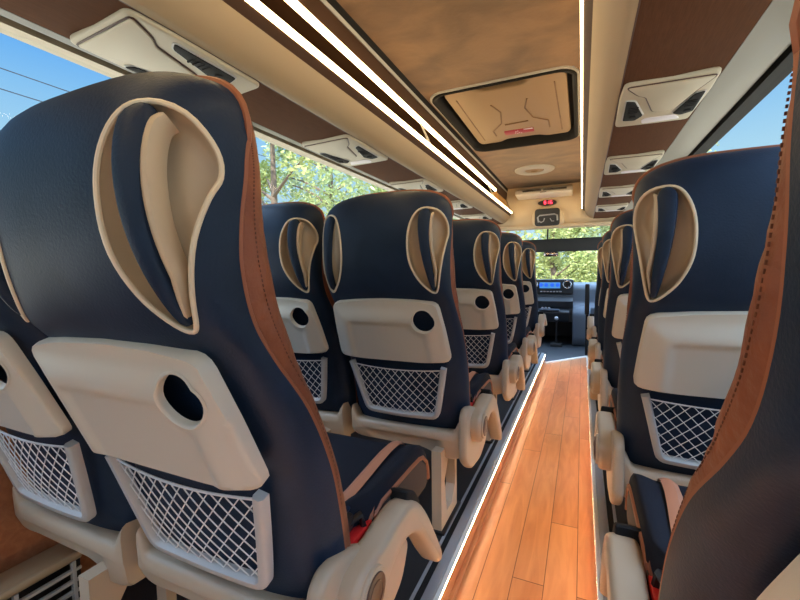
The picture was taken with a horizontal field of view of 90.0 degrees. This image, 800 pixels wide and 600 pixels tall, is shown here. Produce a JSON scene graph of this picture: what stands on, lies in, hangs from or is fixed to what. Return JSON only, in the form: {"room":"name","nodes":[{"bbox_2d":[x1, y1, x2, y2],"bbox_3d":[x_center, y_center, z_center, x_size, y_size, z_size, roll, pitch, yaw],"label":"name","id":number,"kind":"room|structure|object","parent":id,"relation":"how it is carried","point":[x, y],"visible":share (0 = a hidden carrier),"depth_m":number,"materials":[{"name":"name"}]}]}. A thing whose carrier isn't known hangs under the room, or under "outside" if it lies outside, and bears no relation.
{"room":"vehicle interior","nodes":[
{"label":"vehicle interior","id":0,"kind":"room"},
{"bbox_2d":[0,426,96,573],"bbox_3d":[-0.264,-0.144,2.020,0.535,2.100,5.770,1,4,24],"label":"wall","id":1,"kind":"structure","parent":0,"point":[18,544],"depth_m":1.00,"materials":[{"name":"brown wood"}]},
{"bbox_2d":[0,8,464,218],"bbox_3d":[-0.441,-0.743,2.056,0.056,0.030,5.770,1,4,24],"label":"trim","id":2,"kind":"structure","parent":1,"relation":"attached to","point":[8,27],"depth_m":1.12,"materials":[{"name":"beige plastic"}]},
{"bbox_2d":[0,0,501,223],"bbox_3d":[-0.139,-0.671,1.943,0.250,0.024,5.805,1,4,24],"label":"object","id":3,"kind":"structure","parent":1,"relation":"attached to","point":[267,108],"depth_m":1.24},
{"bbox_2d":[119,0,498,221],"bbox_3d":[-0.046,-0.657,1.847,0.004,0.003,5.705,1,4,24],"label":"trim","id":4,"kind":"structure","parent":1,"relation":"attached to","point":[119,0],"depth_m":1.07,"materials":[{"name":"brown plastic"}]},
{"bbox_2d":[326,0,507,191],"bbox_3d":[-0.007,-1.011,1.803,0.026,0.028,5.705,1,4,24],"label":"trim","id":5,"kind":"structure","parent":1,"relation":"attached to","point":[333,3],"depth_m":1.76,"materials":[{"name":"black rubber"}]},
{"bbox_2d":[515,185,572,199],"bbox_3d":[1.418,-1.106,3.961,0.543,0.100,0.580,1,4,24],"label":"outlet","id":6,"kind":"object","parent":1,"relation":"attached to","point":[567,190],"visible":1,"depth_m":3.94,"materials":[{"name":"beige plastic"}]},
{"bbox_2d":[538,200,556,205],"bbox_3d":[1.559,-1.028,4.237,0.184,0.056,0.062,1,4,24],"label":"digital clock","id":7,"kind":"object","parent":1,"relation":"attached to","point":[544,202],"visible":1,"depth_m":4.21,"materials":[{"name":"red plastic"}]},
{"bbox_2d":[498,182,614,231],"bbox_3d":[1.617,-1.007,4.398,1.800,0.472,0.340,1,4,24],"label":"trim","id":8,"kind":"structure","parent":1,"relation":"attached to","point":[520,218],"depth_m":4.23,"materials":[{"name":"beige plastic"}]},
{"bbox_2d":[121,353,627,599],"bbox_3d":[0.377,0.841,1.735,1.850,0.155,5.650,1,4,24],"label":"platform","id":9,"kind":"object","parent":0,"point":[415,564],"visible":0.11,"depth_m":1.43,"materials":[{"name":"black plastic"}]},
{"bbox_2d":[0,543,81,599],"bbox_3d":[-1.188,0.789,0.354,0.100,0.180,1.555,1,4,24],"label":"heater","id":10,"kind":"object","parent":9,"relation":"on","point":[53,573],"visible":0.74,"depth_m":1.00,"materials":[{"name":"beige plastic"}]},
{"bbox_2d":[11,560,81,599],"bbox_3d":[-1.152,0.793,0.338,0.013,0.148,1.555,1,4,24],"label":"grille","id":11,"kind":"object","parent":10,"relation":"attached to","point":[75,567],"depth_m":1.00,"materials":[{"name":"grey plastic"}]},
{"bbox_2d":[0,298,176,599],"bbox_3d":[-0.686,0.254,1.001,0.448,1.146,0.719,1,4,24],"label":"seat","id":12,"kind":"object","parent":9,"relation":"on","point":[71,496],"visible":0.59,"depth_m":0.81,"materials":[{"name":"blue leather"}]},
{"bbox_2d":[0,71,441,599],"bbox_3d":[-0.245,0.262,0.807,0.503,1.145,0.726,1,4,24],"label":"seat","id":13,"kind":"object","parent":9,"relation":"on","point":[132,237],"visible":1,"depth_m":0.51,"materials":[{"name":"blue leather"}]},
{"bbox_2d":[327,432,427,527],"bbox_3d":[-0.203,0.434,0.974,0.428,0.126,0.401,1,4,24],"label":"seat cushion","id":14,"kind":"object","parent":13,"relation":"on","point":[371,472],"depth_m":0.91,"materials":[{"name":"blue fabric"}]},
{"bbox_2d":[372,461,426,520],"bbox_3d":[0.007,0.454,0.922,0.004,0.095,0.303,1,4,24],"label":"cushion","id":15,"kind":"object","parent":13,"relation":"on","point":[414,477],"depth_m":0.93,"materials":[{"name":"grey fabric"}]},
{"bbox_2d":[262,202,358,435],"bbox_3d":[-0.352,0.200,1.726,0.448,1.146,0.719,1,4,24],"label":"seat","id":16,"kind":"object","parent":9,"relation":"on","point":[293,231],"visible":0.34,"depth_m":1.40,"materials":[{"name":"blue"}]},
{"bbox_2d":[322,189,501,535],"bbox_3d":[0.094,0.207,1.532,0.503,1.147,0.717,1,4,24],"label":"seat","id":17,"kind":"object","parent":9,"relation":"on","point":[389,268],"visible":1,"depth_m":1.29,"materials":[{"name":"blue leather"}]},
{"bbox_2d":[470,373,490,398],"bbox_3d":[0.134,0.381,1.694,0.428,0.126,0.401,1,4,24],"label":"seat cushion","id":18,"kind":"object","parent":17,"relation":"on","point":[480,382],"depth_m":1.61,"materials":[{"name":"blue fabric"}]},
{"bbox_2d":[475,382,491,400],"bbox_3d":[0.343,0.400,1.643,0.004,0.095,0.303,1,4,24],"label":"cushion","id":19,"kind":"object","parent":17,"relation":"on","point":[485,385],"depth_m":1.58,"materials":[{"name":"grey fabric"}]},
{"bbox_2d":[452,219,525,443],"bbox_3d":[0.419,0.153,2.246,0.503,1.147,0.717,1,4,24],"label":"seat","id":20,"kind":"object","parent":9,"relation":"on","point":[476,242],"visible":0.54,"depth_m":1.96,"materials":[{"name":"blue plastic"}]},
{"bbox_2d":[508,343,516,356],"bbox_3d":[0.459,0.328,2.409,0.428,0.126,0.401,1,4,24],"label":"seat cushion","id":21,"kind":"object","parent":20,"relation":"on","point":[512,347],"depth_m":2.31,"materials":[{"name":"blue fabric"}]},
{"bbox_2d":[433,354,545,599],"bbox_3d":[0.383,0.769,1.711,0.014,0.012,5.580,1,4,24],"label":"trim","id":22,"kind":"structure","parent":9,"relation":"attached to","point":[461,542],"depth_m":1.48,"materials":[{"name":"white metal"}]},
{"bbox_2d":[439,359,543,599],"bbox_3d":[0.385,0.769,1.710,0.009,0.004,5.580,1,4,24],"label":"step light","id":23,"kind":"object","parent":22,"relation":"attached to","point":[543,359],"visible":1,"depth_m":1.50,"materials":[{"name":"beige plastic"}]},
{"bbox_2d":[440,358,545,599],"bbox_3d":[0.574,0.817,1.644,0.417,0.091,5.650,1,4,24],"label":"trim","id":24,"kind":"structure","parent":9,"relation":"attached to","point":[451,589],"depth_m":1.59,"materials":[{"name":"laminate"}]},
{"bbox_2d":[409,353,616,599],"bbox_3d":[0.574,0.765,1.640,0.538,0.006,5.650,1,4,24],"label":"trim","id":25,"kind":"structure","parent":9,"relation":"on","point":[431,589],"depth_m":1.50,"materials":[{"name":"silver metal"}]},
{"bbox_2d":[414,353,613,599],"bbox_3d":[0.574,0.766,1.640,0.516,0.002,5.650,1,4,24],"label":"trim","id":26,"kind":"structure","parent":9,"relation":"on","point":[433,566],"depth_m":1.50,"materials":[{"name":"black rubber"}]},
{"bbox_2d":[500,232,537,399],"bbox_3d":[0.733,0.102,2.937,0.503,1.147,0.717,1,4,24],"label":"seat","id":27,"kind":"object","parent":9,"relation":"on","point":[518,333],"visible":0.41,"depth_m":2.65,"materials":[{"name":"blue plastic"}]},
{"bbox_2d":[522,241,546,371],"bbox_3d":[1.080,0.045,3.699,0.503,1.147,0.717,1,4,24],"label":"seat","id":28,"kind":"object","parent":9,"relation":"on","point":[537,321],"visible":0.37,"depth_m":3.41,"materials":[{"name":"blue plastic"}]},
{"bbox_2d":[586,357,602,599],"bbox_3d":[0.752,0.775,1.543,0.014,0.012,5.580,1,4,24],"label":"trim","id":29,"kind":"structure","parent":9,"relation":"attached to","point":[595,508],"depth_m":1.51,"materials":[{"name":"white metal"}]},
{"bbox_2d":[586,241,602,339],"bbox_3d":[1.807,0.068,3.278,0.503,1.139,0.745,1,4,24],"label":"seat","id":30,"kind":"object","parent":9,"relation":"on","point":[592,320],"visible":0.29,"depth_m":3.21,"materials":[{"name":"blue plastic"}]},
{"bbox_2d":[587,230,610,368],"bbox_3d":[1.472,0.123,2.542,0.503,1.139,0.745,1,4,24],"label":"seat","id":31,"kind":"object","parent":9,"relation":"on","point":[596,344],"visible":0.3,"depth_m":2.41,"materials":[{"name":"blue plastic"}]},
{"bbox_2d":[589,209,632,410],"bbox_3d":[1.159,0.174,1.852,0.503,1.139,0.745,1,4,24],"label":"seat","id":32,"kind":"object","parent":9,"relation":"on","point":[604,374],"visible":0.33,"depth_m":1.68,"materials":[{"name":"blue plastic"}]},
{"bbox_2d":[593,144,780,504],"bbox_3d":[0.829,0.228,1.128,0.503,1.139,0.745,1,4,24],"label":"seat","id":33,"kind":"object","parent":9,"relation":"on","point":[701,221],"visible":0.73,"depth_m":0.88,"materials":[{"name":"blue leather"}]},
{"bbox_2d":[610,388,617,417],"bbox_3d":[0.926,0.399,1.280,0.428,0.126,0.401,1,4,24],"label":"seat cushion","id":34,"kind":"object","parent":33,"relation":"on","point":[613,397],"depth_m":1.37,"materials":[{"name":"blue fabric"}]},
{"bbox_2d":[599,0,799,599],"bbox_3d":[0.516,0.299,0.452,0.503,1.097,0.846,1,4,24],"label":"seat","id":35,"kind":"object","parent":9,"relation":"on","point":[733,533],"visible":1,"depth_m":0.28,"materials":[{"name":"blue leather"}]},
{"bbox_2d":[627,492,648,584],"bbox_3d":[0.456,0.458,0.772,0.004,0.095,0.303,1,4,24],"label":"cushion","id":36,"kind":"object","parent":35,"relation":"on","point":[642,556],"depth_m":0.71,"materials":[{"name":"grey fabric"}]},
{"bbox_2d":[628,473,686,573],"bbox_3d":[0.633,0.446,0.648,0.428,0.126,0.401,1,4,24],"label":"seat cushion","id":37,"kind":"object","parent":35,"relation":"on","point":[653,506],"depth_m":0.72,"materials":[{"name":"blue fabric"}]},
{"bbox_2d":[336,0,580,188],"bbox_3d":[0.364,-1.034,1.635,0.940,0.030,5.710,1,4,24],"label":"ceiling","id":38,"kind":"structure","parent":0,"point":[437,45],"depth_m":1.59,"materials":[{"name":"fabric"}]},
{"bbox_2d":[121,0,511,223],"bbox_3d":[-0.146,-0.829,1.880,0.434,0.346,5.705,1,4,24],"label":"luggage rack","id":39,"kind":"object","parent":38,"relation":"attached to","point":[305,51],"visible":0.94,"depth_m":1.35,"materials":[{"name":"beige plastic"}]},
{"bbox_2d":[70,8,258,93],"bbox_3d":[-0.561,-0.586,1.006,0.236,0.024,0.380,1,4,24],"label":"overhead console panel","id":40,"kind":"object","parent":39,"relation":"attached to","point":[127,38],"visible":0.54,"depth_m":0.92,"materials":[{"name":"beige plastic"}]},
{"bbox_2d":[126,67,147,72],"bbox_3d":[-0.621,-0.584,1.062,0.056,0.006,0.179,1,4,24],"label":"vent","id":41,"kind":"object","parent":40,"relation":"attached to","point":[135,69],"depth_m":1.00,"materials":[{"name":"black plastic"}]},
{"bbox_2d":[173,44,234,82],"bbox_3d":[-0.491,-0.581,0.992,0.056,0.006,0.186,1,4,23],"label":"vent","id":42,"kind":"object","parent":40,"relation":"attached to","point":[185,56],"depth_m":0.98,"materials":[{"name":"black plastic"}]},
{"bbox_2d":[302,134,387,165],"bbox_3d":[-0.226,-0.641,1.741,0.236,0.024,0.380,1,4,24],"label":"overhead console panel","id":43,"kind":"object","parent":39,"relation":"attached to","point":[345,149],"visible":1,"depth_m":1.69,"materials":[{"name":"beige plastic"}]},
{"bbox_2d":[319,153,349,162],"bbox_3d":[-0.286,-0.641,1.798,0.064,0.006,0.187,1,4,24],"label":"vent","id":44,"kind":"object","parent":43,"relation":"attached to","point":[336,157],"depth_m":1.78,"materials":[{"name":"grey plastic"}]},
{"bbox_2d":[350,159,370,164],"bbox_3d":[-0.189,-0.646,1.875,0.114,0.004,0.051,1,4,24],"label":"light","id":45,"kind":"object","parent":43,"relation":"on","point":[358,161],"depth_m":1.86,"materials":[{"name":"white plastic"}]},
{"bbox_2d":[355,145,377,158],"bbox_3d":[-0.157,-0.635,1.728,0.067,0.012,0.193,1,4,24],"label":"vent","id":46,"kind":"object","parent":43,"relation":"attached to","point":[362,151],"depth_m":1.72,"materials":[{"name":"grey plastic"}]},
{"bbox_2d":[389,179,442,191],"bbox_3d":[0.108,-0.695,2.477,0.236,0.024,0.380,1,4,24],"label":"overhead console panel","id":47,"kind":"object","parent":39,"relation":"attached to","point":[424,184],"visible":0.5,"depth_m":2.38,"materials":[{"name":"beige plastic"}]},
{"bbox_2d":[425,184,437,190],"bbox_3d":[0.178,-0.689,2.463,0.067,0.012,0.193,1,4,24],"label":"vent","id":48,"kind":"object","parent":47,"relation":"attached to","point":[433,187],"depth_m":2.44,"materials":[{"name":"grey plastic"}]},
{"bbox_2d":[451,200,472,209],"bbox_3d":[0.422,-0.747,3.167,0.236,0.024,0.380,1,4,24],"label":"overhead console panel","id":49,"kind":"object","parent":39,"relation":"attached to","point":[457,204],"visible":0.56,"depth_m":3.12,"materials":[{"name":"beige plastic"}]},
{"bbox_2d":[461,214,491,219],"bbox_3d":[0.745,-0.799,3.875,0.236,0.024,0.380,1,4,24],"label":"overhead console panel","id":50,"kind":"object","parent":39,"relation":"attached to","point":[475,216],"visible":0.64,"depth_m":3.78,"materials":[{"name":"beige plastic"}]},
{"bbox_2d":[430,66,579,151],"bbox_3d":[0.673,-1.099,2.365,0.716,0.088,1.070,1,4,24],"label":"roof hatch","id":51,"kind":"object","parent":38,"relation":"attached to","point":[541,106],"visible":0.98,"depth_m":2.26,"materials":[{"name":"beige plastic"}]},
{"bbox_2d":[515,164,554,174],"bbox_3d":[1.194,-1.151,3.556,0.340,0.020,0.340,1,4,24],"label":"recessed light","id":52,"kind":"object","parent":38,"relation":"in","point":[537,169],"visible":1,"depth_m":3.50,"materials":[{"name":"grey plastic"}]},
{"bbox_2d":[580,0,638,217],"bbox_3d":[0.879,-0.811,1.415,0.434,0.346,5.705,1,4,24],"label":"luggage rack","id":53,"kind":"object","parent":38,"relation":"attached to","point":[606,26],"visible":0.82,"depth_m":1.16,"materials":[{"name":"beige plastic"}]},
{"bbox_2d":[595,203,628,211],"bbox_3d":[1.793,-0.781,3.400,0.236,0.024,0.380,1,4,24],"label":"overhead console panel","id":54,"kind":"object","parent":53,"relation":"attached to","point":[613,207],"visible":0.99,"depth_m":3.32,"materials":[{"name":"beige plastic"}]},
{"bbox_2d":[593,0,640,217],"bbox_3d":[0.783,-0.642,1.471,0.004,0.003,5.705,1,4,24],"label":"trim","id":55,"kind":"structure","parent":53,"relation":"attached to","point":[637,12],"depth_m":1.10,"materials":[{"name":"brown"}]},
{"bbox_2d":[599,184,634,197],"bbox_3d":[1.470,-0.728,2.691,0.236,0.024,0.380,1,4,24],"label":"overhead console panel","id":56,"kind":"object","parent":53,"relation":"attached to","point":[626,190],"visible":0.76,"depth_m":2.64,"materials":[{"name":"beige plastic"}]},
{"bbox_2d":[602,191,611,196],"bbox_3d":[1.415,-0.725,2.735,0.066,0.012,0.193,1,4,24],"label":"vent","id":57,"kind":"object","parent":56,"relation":"attached to","point":[604,193],"depth_m":2.72,"materials":[{"name":"grey plastic"}]},
{"bbox_2d":[604,150,664,174],"bbox_3d":[1.156,-0.677,2.001,0.236,0.024,0.380,1,4,24],"label":"overhead console panel","id":58,"kind":"object","parent":53,"relation":"attached to","point":[642,162],"visible":0.96,"depth_m":1.94,"materials":[{"name":"beige plastic"}]},
{"bbox_2d":[608,164,621,172],"bbox_3d":[1.101,-0.673,2.045,0.066,0.012,0.193,1,4,24],"label":"vent","id":59,"kind":"object","parent":58,"relation":"attached to","point":[612,168],"depth_m":2.04,"materials":[{"name":"grey plastic"}]},
{"bbox_2d":[621,169,644,173],"bbox_3d":[1.233,-0.682,2.117,0.114,0.004,0.051,1,4,24],"label":"light","id":60,"kind":"object","parent":58,"relation":"on","point":[631,170],"depth_m":2.11,"materials":[{"name":"white plastic"}]},
{"bbox_2d":[640,159,658,169],"bbox_3d":[1.239,-0.672,1.994,0.064,0.012,0.187,1,4,24],"label":"vent","id":61,"kind":"object","parent":58,"relation":"attached to","point":[644,165],"depth_m":1.97,"materials":[{"name":"grey plastic"}]},
{"bbox_2d":[615,66,720,126],"bbox_3d":[0.822,-0.622,1.266,0.236,0.024,0.380,1,4,24],"label":"overhead console panel","id":62,"kind":"object","parent":53,"relation":"attached to","point":[671,98],"visible":1,"depth_m":1.21,"materials":[{"name":"beige plastic"}]},
{"bbox_2d":[621,100,643,120],"bbox_3d":[0.766,-0.622,1.309,0.064,0.006,0.194,1,4,25],"label":"vent","id":63,"kind":"object","parent":62,"relation":"attached to","point":[631,110],"depth_m":1.30,"materials":[{"name":"grey plastic"}]},
{"bbox_2d":[641,114,678,122],"bbox_3d":[0.898,-0.627,1.381,0.114,0.004,0.051,1,4,24],"label":"light","id":64,"kind":"object","parent":62,"relation":"on","point":[661,117],"depth_m":1.38,"materials":[{"name":"white plastic"}]},
{"bbox_2d":[672,89,706,114],"bbox_3d":[0.905,-0.617,1.258,0.064,0.012,0.187,1,4,24],"label":"vent","id":65,"kind":"object","parent":62,"relation":"attached to","point":[684,103],"depth_m":1.24,"materials":[{"name":"grey plastic"}]},
{"bbox_2d":[593,0,772,218],"bbox_3d":[0.917,-0.652,1.464,0.250,0.024,5.805,1,4,24],"label":"luggage rack underside","id":66,"kind":"structure","parent":53,"relation":"attached to","point":[671,37],"depth_m":0.96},
{"bbox_2d":[454,335,597,599],"bbox_3d":[0.791,0.838,2.648,1.850,0.106,7.650,1,4,24],"label":"floor","id":67,"kind":"structure","parent":0,"point":[536,540],"depth_m":1.66,"materials":[{"name":"laminate"}]},
{"bbox_2d":[550,316,561,346],"bbox_3d":[2.019,0.408,5.168,0.140,0.401,0.160,1,4,24],"label":"lever","id":68,"kind":"object","parent":67,"relation":"on","point":[552,344],"visible":0.97,"depth_m":5.14,"materials":[{"name":"black metal"}]},
{"bbox_2d":[544,356,587,363],"bbox_3d":[1.771,0.657,4.358,0.782,0.016,0.034,-3,4,-27],"label":"trim","id":69,"kind":"structure","parent":67,"relation":"on","point":[580,356],"depth_m":4.36,"materials":[{"name":"white metal"}]},
{"bbox_2d":[536,279,596,345],"bbox_3d":[2.167,0.139,5.653,1.720,0.875,0.940,1,4,24],"label":"dashboard","id":70,"kind":"object","parent":67,"relation":"on","point":[564,299],"visible":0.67,"depth_m":5.25,"materials":[{"name":"blue"}]},
{"bbox_2d":[539,307,559,310],"bbox_3d":[1.982,0.113,5.306,0.250,0.040,0.160,1,4,24],"label":"tray","id":71,"kind":"object","parent":70,"relation":"on","point":[540,308],"depth_m":5.28,"materials":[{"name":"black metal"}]},
{"bbox_2d":[537,295,572,308],"bbox_3d":[2.034,0.023,5.331,0.500,0.175,0.135,1,4,24],"label":"shelf","id":72,"kind":"object","parent":70,"relation":"attached to","point":[544,301],"depth_m":5.28,"materials":[{"name":"grey plastic"}]},
{"bbox_2d":[585,284,589,354],"bbox_3d":[2.135,0.231,4.574,0.048,0.830,0.060,1,4,24],"label":"post","id":73,"kind":"object","parent":67,"relation":"on","point":[587,286],"visible":0.98,"depth_m":4.54,"materials":[{"name":"black metal"}]},
{"bbox_2d":[545,322,571,335],"bbox_3d":[2.379,0.192,6.122,1.850,0.880,0.060,1,4,24],"label":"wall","id":74,"kind":"structure","parent":0,"point":[563,328],"depth_m":6.08,"materials":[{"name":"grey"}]},
{"bbox_3d":[1.813,-0.955,4.830,1.850,0.040,0.600,1,4,24],"label":"ceiling","id":75,"kind":"structure","parent":0,"visible":0},
{"bbox_2d":[522,229,602,251],"bbox_3d":[1.834,-0.766,4.884,1.600,0.359,0.069,1,4,24],"label":"sun visor","id":76,"kind":"object","parent":75,"relation":"attached to","point":[587,243],"visible":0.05,"depth_m":4.78,"materials":[{"name":"grey plastic"}]},
{"bbox_2d":[543,252,557,256],"bbox_3d":[1.872,-0.606,4.963,0.170,0.134,0.072,1,4,24],"label":"mirror","id":77,"kind":"object","parent":76,"relation":"attached to","point":[546,254],"visible":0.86,"depth_m":4.94,"materials":[{"name":"black plastic"}]},
{"bbox_2d":[528,238,601,251],"bbox_3d":[1.825,-0.659,4.869,1.600,0.147,0.020,1,4,24],"label":"blind","id":78,"kind":"object","parent":76,"relation":"hanging from","point":[564,244],"depth_m":4.78,"materials":[{"name":"grey fabric"}]},
{"bbox_3d":[1.983,-0.153,5.236,1.920,1.700,1.930,1,4,24],"label":"wall","id":79,"kind":"structure","parent":0,"visible":0},
{"bbox_2d":[532,206,563,226],"bbox_3d":[1.575,-0.893,4.263,0.324,0.210,0.116,1,4,24],"label":"pod","id":80,"kind":"object","parent":79,"relation":"attached to","point":[546,215],"visible":1,"depth_m":4.22,"materials":[{"name":"beige"}]},
{"bbox_3d":[1.042,-0.121,1.427,0.535,2.100,5.770,1,4,24],"label":"wall","id":81,"kind":"structure","parent":0,"visible":0},
{"bbox_2d":[624,0,794,211],"bbox_3d":[1.104,-0.689,1.376,0.177,0.089,5.805,1,4,24],"label":"trim","id":82,"kind":"structure","parent":81,"relation":"attached to","point":[769,38],"depth_m":1.16,"materials":[{"name":"grey plastic"}]},
{"bbox_2d":[688,44,792,155],"bbox_3d":[1.229,-0.296,1.329,0.101,0.867,5.770,1,4,24],"label":"trim","id":83,"kind":"structure","parent":81,"relation":"attached to","point":[781,68],"depth_m":1.41,"materials":[{"name":"black rubber"}]},
{"label":"outside","id":84,"kind":"structure","parent":0,"visible":0},
{"bbox_3d":[5.801,-0.041,24.887,130.000,0.100,130.000,1,4,24],"label":"ground","id":85,"kind":"structure","parent":84,"visible":0},
{"bbox_2d":[259,143,352,217],"bbox_3d":[-3.780,-3.434,11.051,4.673,8.819,4.548,0,4,6],"label":"tree","id":86,"kind":"object","parent":85,"relation":"on","point":[273,187],"visible":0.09,"depth_m":11.41,"materials":[{"name":"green plant"}]},
{"bbox_2d":[261,140,375,215],"bbox_3d":[-2.604,-4.717,15.697,6.016,10.716,5.304,1,4,24],"label":"tree","id":87,"kind":"object","parent":85,"relation":"on","point":[348,181],"visible":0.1,"depth_m":15.04,"materials":[{"name":"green plant"}]},
{"bbox_2d":[355,182,386,194],"bbox_3d":[-0.395,-6.362,22.410,6.524,13.024,6.629,-4,5,-35],"label":"tree","id":88,"kind":"object","parent":85,"relation":"on","point":[378,189],"visible":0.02,"depth_m":20.85,"materials":[{"name":"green plant"}]},
{"bbox_2d":[506,226,602,278],"bbox_3d":[11.531,-5.783,27.012,10.716,11.084,9.298,1,4,24],"label":"tree","id":89,"kind":"object","parent":85,"relation":"on","point":[540,271],"visible":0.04,"depth_m":25.55,"materials":[{"name":"green plant"}]},
{"bbox_2d":[534,227,597,281],"bbox_3d":[5.906,-2.593,14.698,3.293,6.389,4.591,1,4,24],"label":"tree","id":90,"kind":"object","parent":85,"relation":"on","point":[583,262],"visible":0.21,"depth_m":14.38,"materials":[{"name":"green plant"}]},
{"bbox_2d":[559,226,609,281],"bbox_3d":[9.562,-3.792,18.035,4.883,8.328,4.657,1,4,24],"label":"tree","id":91,"kind":"object","parent":85,"relation":"on","point":[604,229],"visible":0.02,"depth_m":18.54,"materials":[{"name":"green plant"}]},
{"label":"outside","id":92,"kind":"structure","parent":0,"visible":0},
{"bbox_2d":[0,67,316,172],"bbox_3d":[-14.187,-9.066,16.793,0.042,0.497,36.001,1,4,24],"label":"power line","id":93,"kind":"object","parent":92,"point":[0,67],"visible":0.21,"depth_m":16.03,"materials":[{"name":"black"}]},
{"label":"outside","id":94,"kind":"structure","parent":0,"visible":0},
{"bbox_2d":[0,88,316,182],"bbox_3d":[-14.177,-8.283,16.847,0.042,0.468,36.001,1,4,24],"label":"power line","id":95,"kind":"object","parent":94,"point":[0,88],"visible":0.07,"depth_m":15.59,"materials":[{"name":"black"}]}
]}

